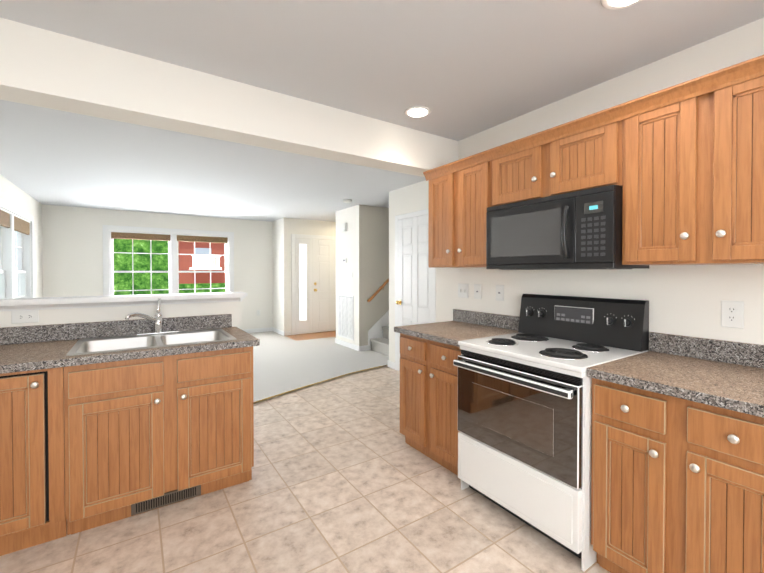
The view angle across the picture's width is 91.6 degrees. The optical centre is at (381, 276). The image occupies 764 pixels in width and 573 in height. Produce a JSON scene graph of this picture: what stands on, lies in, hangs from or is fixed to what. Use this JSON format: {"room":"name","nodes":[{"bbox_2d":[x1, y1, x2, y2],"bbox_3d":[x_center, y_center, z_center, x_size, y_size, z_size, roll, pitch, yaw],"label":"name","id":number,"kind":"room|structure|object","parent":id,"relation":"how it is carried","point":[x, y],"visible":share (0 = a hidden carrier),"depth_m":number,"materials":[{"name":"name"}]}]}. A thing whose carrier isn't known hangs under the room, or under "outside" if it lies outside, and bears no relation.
{"room":"kitchen","nodes":[
{"label":"kitchen","id":0,"kind":"room"},
{"bbox_2d":[0,175,42,297],"bbox_3d":[-2.924,0.088,1.948,0.140,2.460,10.090,0,1,-34],"label":"wall","id":1,"kind":"structure","parent":0,"point":[13,194],"depth_m":5.70,"materials":[{"name":"white paint"}]},
{"bbox_2d":[0,198,34,298],"bbox_3d":[-4.678,-0.050,4.629,0.185,1.678,2.250,0,1,-34],"label":"double window","id":2,"kind":"structure","parent":1,"relation":"in","point":[11,224],"depth_m":4.90,"materials":[{"name":"white"}]},
{"bbox_2d":[0,301,238,327],"bbox_3d":[-1.959,0.745,2.402,1.960,1.135,0.115,0,1,-34],"label":"wall","id":3,"kind":"structure","parent":0,"point":[67,316],"depth_m":2.47,"materials":[{"name":"white paint"}]},
{"bbox_2d":[11,310,38,323],"bbox_3d":[-2.124,0.243,2.210,0.120,0.075,0.010,0,1,-34],"label":"outlet","id":4,"kind":"object","parent":3,"relation":"attached to","point":[27,316],"visible":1,"depth_m":2.21,"materials":[{"name":"white plastic"}]},
{"bbox_2d":[0,292,246,311],"bbox_3d":[-1.938,0.169,2.409,2.010,0.066,0.215,0,1,-34],"label":"trim","id":5,"kind":"structure","parent":3,"relation":"on","point":[24,304],"depth_m":2.43,"materials":[{"name":"white wood"}]},
{"bbox_2d":[42,204,272,329],"bbox_3d":[-4.150,0.025,7.274,3.990,2.460,0.140,0,1,-34],"label":"wall","id":6,"kind":"structure","parent":0,"point":[72,246],"depth_m":6.74,"materials":[{"name":"white paint"}]},
{"bbox_2d":[102,225,233,295],"bbox_3d":[-4.088,-0.081,7.287,2.260,1.678,0.185,0,1,-34],"label":"double window","id":7,"kind":"structure","parent":6,"relation":"in","point":[111,233],"depth_m":7.22,"materials":[{"name":"white"}]},
{"bbox_2d":[243,327,271,332],"bbox_3d":[-4.035,1.208,7.267,3.817,0.095,0.018,0,1,-34],"label":"baseboard","id":8,"kind":"structure","parent":6,"relation":"attached to","point":[270,328],"depth_m":8.14,"materials":[{"name":"white wood"}]},
{"bbox_2d":[0,17,457,176],"bbox_3d":[-0.901,-0.998,2.270,3.600,0.294,0.200,0,1,-34],"label":"header beam","id":9,"kind":"structure","parent":0,"point":[40,67],"depth_m":2.06,"materials":[{"name":"white paint"}]},
{"bbox_2d":[273,218,335,334],"bbox_3d":[-0.802,0.004,9.047,3.550,2.460,0.890,0,1,-34],"label":"wall","id":10,"kind":"structure","parent":0,"point":[284,229],"depth_m":7.87,"materials":[{"name":"white paint"}]},
{"bbox_2d":[272,327,285,335],"bbox_3d":[-2.230,1.199,8.008,0.037,0.095,0.746,0,1,-34],"label":"baseboard","id":11,"kind":"structure","parent":10,"relation":"attached to","point":[280,332],"depth_m":7.90,"materials":[{"name":"white wood"}]},
{"bbox_2d":[291,234,335,334],"bbox_3d":[-1.284,0.179,8.178,1.462,2.130,0.026,0,1,-34],"label":"door frame","id":12,"kind":"structure","parent":10,"relation":"attached to","point":[301,274],"depth_m":7.89,"materials":[{"name":"white wood"}]},
{"bbox_2d":[312,239,335,332],"bbox_3d":[-1.112,0.213,8.255,0.914,2.020,0.088,0,1,-34],"label":"entry door","id":13,"kind":"structure","parent":10,"relation":"in","point":[323,285],"depth_m":8.17,"materials":[{"name":"white wood"}]},
{"bbox_2d":[0,366,609,572],"bbox_3d":[0.139,1.292,4.165,7.400,0.001,10.090,0,1,-34],"label":"floor","id":14,"kind":"structure","parent":0,"point":[346,478],"depth_m":2.01,"materials":[{"name":"beige tile"}]},
{"bbox_2d":[0,367,66,555],"bbox_3d":[-2.014,0.882,1.883,0.683,0.873,0.642,0,1,-34],"label":"base cabinet","id":15,"kind":"object","parent":14,"relation":"on","point":[32,476],"visible":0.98,"depth_m":1.77,"materials":[{"name":"brown wood"}]},
{"bbox_2d":[64,346,253,534],"bbox_3d":[-1.346,0.877,2.324,0.914,0.873,0.646,0,1,-34],"label":"base cabinet","id":16,"kind":"object","parent":14,"relation":"on","point":[139,430],"visible":1,"depth_m":2.03,"materials":[{"name":"brown wood"}]},
{"bbox_2d":[0,314,259,373],"bbox_3d":[-1.754,0.370,2.070,1.935,0.142,0.653,0,1,-34],"label":"countertop","id":17,"kind":"structure","parent":16,"relation":"on","point":[30,348],"depth_m":2.20,"materials":[{"name":"stone"}]},
{"bbox_2d":[66,328,235,355],"bbox_3d":[-1.398,0.479,2.322,0.830,0.170,0.553,0,1,-34],"label":"double-bowl sink","id":18,"kind":"object","parent":17,"relation":"in","point":[104,344],"visible":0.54,"depth_m":2.37,"materials":[{"name":"silver metal"}]},
{"bbox_2d":[125,298,179,335],"bbox_3d":[-1.510,0.272,2.453,0.308,0.238,0.188,0,1,-34],"label":"faucet","id":19,"kind":"object","parent":17,"relation":"on","point":[158,325],"visible":1,"depth_m":2.49,"materials":[{"name":"silver metal"}]},
{"bbox_2d":[131,485,200,515],"bbox_3d":[-1.226,1.274,2.123,0.346,0.072,0.010,0,1,-34],"label":"air vent register","id":20,"kind":"object","parent":16,"relation":"attached to","point":[170,497],"visible":1,"depth_m":2.12,"materials":[{"name":"brown metal"}]},
{"bbox_2d":[253,365,387,403],"bbox_3d":[-1.020,1.278,3.966,3.252,0.014,0.952,0,1,-34],"label":"trim","id":21,"kind":"structure","parent":14,"relation":"on","point":[316,383],"depth_m":4.36,"materials":[{"name":"gold metal"}]},
{"bbox_2d":[400,333,460,475],"bbox_3d":[0.563,0.872,2.754,0.646,0.873,0.691,0,1,-34],"label":"base cabinet","id":22,"kind":"object","parent":14,"relation":"on","point":[428,396],"visible":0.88,"depth_m":2.60,"materials":[{"name":"brown wood"}]},
{"bbox_2d":[394,309,519,346],"bbox_3d":[0.557,0.362,2.756,0.648,0.142,0.712,0,1,-34],"label":"countertop","id":23,"kind":"structure","parent":22,"relation":"on","point":[465,325],"depth_m":2.76,"materials":[{"name":"stone"}]},
{"bbox_2d":[453,294,648,570],"bbox_3d":[0.925,0.723,2.120,0.734,1.185,0.762,0,1,-34],"label":"electric range","id":24,"kind":"object","parent":14,"relation":"on","point":[524,424],"visible":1,"depth_m":1.94,"materials":[{"name":"white metal"}]},
{"bbox_2d":[591,378,763,572],"bbox_3d":[1.352,0.886,1.566,0.646,0.873,0.635,0,1,-34],"label":"base cabinet","id":25,"kind":"object","parent":14,"relation":"on","point":[677,485],"visible":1,"depth_m":1.42,"materials":[{"name":"brown wood"}]},
{"bbox_2d":[587,332,763,417],"bbox_3d":[1.524,0.379,1.299,0.648,0.142,1.261,0,1,-34],"label":"countertop","id":26,"kind":"structure","parent":25,"relation":"on","point":[728,375],"depth_m":1.60,"materials":[{"name":"stone"}]},
{"bbox_2d":[286,331,335,340],"bbox_3d":[-0.363,1.232,8.399,3.550,0.001,0.700,0,1,-34],"label":"floor","id":27,"kind":"structure","parent":0,"point":[307,336],"depth_m":7.74,"materials":[{"name":"brown wood"}]},
{"bbox_2d":[249,331,388,401],"bbox_3d":[-1.178,1.256,6.147,7.400,0.001,5.050,0,1,-34],"label":"floor carpet","id":28,"kind":"object","parent":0,"point":[282,364],"visible":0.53,"depth_m":5.43,"materials":[{"name":"grey carpet"}]},
{"bbox_2d":[370,326,388,355],"bbox_3d":[1.243,0.189,6.644,2.800,2.146,1.029,0,1,-34],"label":"carpeted stairs","id":29,"kind":"structure","parent":28,"relation":"on","point":[380,345],"depth_m":6.17,"materials":[{"name":"beige carpet"}]},
{"bbox_2d":[336,205,388,345],"bbox_3d":[0.627,0.024,7.392,3.000,2.460,0.870,0,1,-34],"label":"wall","id":30,"kind":"structure","parent":0,"point":[362,244],"depth_m":6.37,"materials":[{"name":"white paint"}]},
{"bbox_2d":[341,223,346,231],"bbox_3d":[-0.672,-0.862,6.585,0.044,0.150,0.140,0,1,-34],"label":"door chime","id":31,"kind":"object","parent":30,"relation":"attached to","point":[343,227],"visible":1,"depth_m":6.55,"materials":[{"name":"white plastic"}]},
{"bbox_2d":[338,294,353,340],"bbox_3d":[-0.650,0.718,6.594,0.018,0.770,0.580,0,1,-34],"label":"air vent","id":32,"kind":"object","parent":30,"relation":"in","point":[345,316],"visible":1,"depth_m":6.55,"materials":[{"name":"white metal"}]},
{"bbox_2d":[335,338,359,350],"bbox_3d":[-0.618,1.216,6.557,0.017,0.095,0.865,0,1,-34],"label":"baseboard","id":33,"kind":"structure","parent":30,"relation":"attached to","point":[346,344],"depth_m":6.52,"materials":[{"name":"white wood"}]},
{"bbox_2d":[360,345,370,350],"bbox_3d":[-0.247,1.219,6.293,0.288,0.095,0.014,0,1,-34],"label":"baseboard","id":34,"kind":"structure","parent":30,"relation":"attached to","point":[366,347],"depth_m":6.26,"materials":[{"name":"white wood"}]},
{"bbox_2d":[367,278,388,301],"bbox_3d":[0.773,-0.642,6.912,2.449,2.154,0.092,0,1,-34],"label":"stair handrail","id":35,"kind":"object","parent":30,"relation":"attached to","point":[378,291],"visible":0.31,"depth_m":6.33,"materials":[{"name":"brown wood"}]},
{"bbox_2d":[368,310,388,344],"bbox_3d":[0.939,-0.014,7.067,2.820,2.543,0.012,0,1,-34],"label":"trim","id":36,"kind":"structure","parent":30,"relation":"attached to","point":[375,331],"depth_m":6.42,"materials":[{"name":"white wood"}]},
{"bbox_2d":[0,0,763,221],"bbox_3d":[0.178,-1.228,4.077,7.680,0.120,10.230,0,1,-34],"label":"ceiling","id":37,"kind":"structure","parent":0,"point":[462,69],"depth_m":2.06,"materials":[{"name":"white paint"}]},
{"bbox_2d":[343,199,351,202],"bbox_3d":[-0.540,-1.171,5.792,0.140,0.032,0.140,0,1,-34],"label":"smoke detector","id":38,"kind":"object","parent":37,"relation":"attached to","point":[347,200],"visible":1,"depth_m":5.75,"materials":[{"name":"white plastic"}]},
{"bbox_2d":[404,106,430,117],"bbox_3d":[0.250,-1.145,2.595,0.188,0.009,0.188,0,1,-34],"label":"recessed light","id":39,"kind":"object","parent":37,"relation":"in","point":[417,111],"visible":1,"depth_m":2.58,"materials":[{"name":"white"}]},
{"bbox_2d":[601,0,641,9],"bbox_3d":[0.986,-1.131,1.488,0.188,0.009,0.188,0,1,-34],"label":"recessed light","id":40,"kind":"object","parent":37,"relation":"in","point":[614,4],"visible":1,"depth_m":1.54,"materials":[{"name":"white"}]},
{"bbox_2d":[389,180,428,361],"bbox_3d":[1.962,0.049,5.247,3.150,2.460,2.000,0,1,-34],"label":"wall","id":41,"kind":"structure","parent":0,"point":[410,198],"depth_m":5.09,"materials":[{"name":"white paint"}]},
{"bbox_2d":[388,360,394,367],"bbox_3d":[0.231,1.231,5.322,0.365,0.095,0.014,0,1,-34],"label":"baseboard","id":42,"kind":"structure","parent":41,"relation":"attached to","point":[391,364],"depth_m":5.15,"materials":[{"name":"white wood"}]},
{"bbox_2d":[395,209,428,370],"bbox_3d":[0.430,0.236,4.688,0.020,2.098,0.892,0,1,-34],"label":"door frame","id":43,"kind":"structure","parent":41,"relation":"attached to","point":[413,214],"depth_m":5.02,"materials":[{"name":"white wood"}]},
{"bbox_2d":[396,214,435,370],"bbox_3d":[0.401,0.264,4.669,0.088,2.020,0.760,0,1,-34],"label":"door","id":44,"kind":"structure","parent":41,"relation":"in","point":[416,295],"depth_m":4.69,"materials":[{"name":"white wood"}]},
{"bbox_2d":[436,18,763,344],"bbox_3d":[1.942,0.089,1.843,0.651,2.460,4.250,0,1,-34],"label":"wall","id":45,"kind":"structure","parent":0,"point":[684,300],"depth_m":2.00,"materials":[{"name":"white paint"}]},
{"bbox_2d":[428,161,491,267],"bbox_3d":[0.671,-0.433,2.825,0.370,0.730,0.638,0,1,-34],"label":"upper cabinet","id":46,"kind":"object","parent":45,"relation":"attached to","point":[460,201],"visible":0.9,"depth_m":2.70,"materials":[{"name":"brown wood"}]},
{"bbox_2d":[458,283,467,297],"bbox_3d":[0.682,0.124,3.137,0.015,0.120,0.118,0,1,-34],"label":"light switch","id":47,"kind":"object","parent":45,"relation":"attached to","point":[462,290],"depth_m":3.14,"materials":[{"name":"white plastic"}]},
{"bbox_2d":[474,284,480,298],"bbox_3d":[0.773,0.125,3.006,0.010,0.120,0.075,0,1,-34],"label":"light switch","id":48,"kind":"object","parent":45,"relation":"attached to","point":[477,287],"depth_m":3.00,"materials":[{"name":"white plastic"}]},
{"bbox_2d":[496,285,503,300],"bbox_3d":[0.894,0.127,2.822,0.011,0.120,0.075,0,1,-34],"label":"outlet","id":49,"kind":"object","parent":45,"relation":"attached to","point":[499,288],"depth_m":2.82,"materials":[{"name":"white plastic"}]},
{"bbox_2d":[492,120,622,206],"bbox_3d":[1.070,-0.621,2.223,0.370,0.340,0.798,0,1,-34],"label":"upper cabinet","id":50,"kind":"object","parent":45,"relation":"attached to","point":[590,159],"visible":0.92,"depth_m":2.05,"materials":[{"name":"brown wood"}]},
{"bbox_2d":[486,184,648,269],"bbox_3d":[1.039,-0.242,2.201,0.448,0.406,0.782,0,1,-34],"label":"microwave","id":51,"kind":"object","parent":50,"relation":"attached to","point":[577,230],"visible":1,"depth_m":2.01,"materials":[{"name":"black plastic"}]},
{"bbox_2d":[423,55,763,180],"bbox_3d":[1.238,-0.789,1.955,0.376,0.064,2.714,0,1,-34],"label":"crown molding","id":52,"kind":"structure","parent":50,"relation":"attached to","point":[747,70],"depth_m":1.77,"materials":[{"name":"brown wood"}]},
{"bbox_2d":[622,76,763,264],"bbox_3d":[1.467,-0.418,1.627,0.370,0.730,0.635,0,1,-34],"label":"upper cabinet","id":53,"kind":"object","parent":45,"relation":"attached to","point":[693,181],"visible":0.94,"depth_m":1.57,"materials":[{"name":"brown wood"}]},
{"bbox_2d":[721,300,743,328],"bbox_3d":[1.625,0.177,1.723,0.010,0.125,0.078,0,1,-34],"label":"outlet","id":54,"kind":"object","parent":45,"relation":"attached to","point":[732,314],"visible":1,"depth_m":1.72,"materials":[{"name":"white plastic"}]},
{"label":"outside","id":55,"kind":"structure","parent":0,"visible":0},
{"bbox_2d":[14,231,168,296],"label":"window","id":56,"kind":"structure","parent":55,"point":[123,262],"depth_m":21.95,"materials":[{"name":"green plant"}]},
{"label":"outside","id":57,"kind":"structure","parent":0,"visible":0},
{"bbox_2d":[146,241,225,293],"bbox_3d":[-7.447,0.108,21.809,10.900,4.950,5.400,0,1,-34],"label":"building","id":58,"kind":"structure","parent":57,"point":[187,280],"depth_m":19.40,"materials":[{"name":"brown brick"}]}
]}

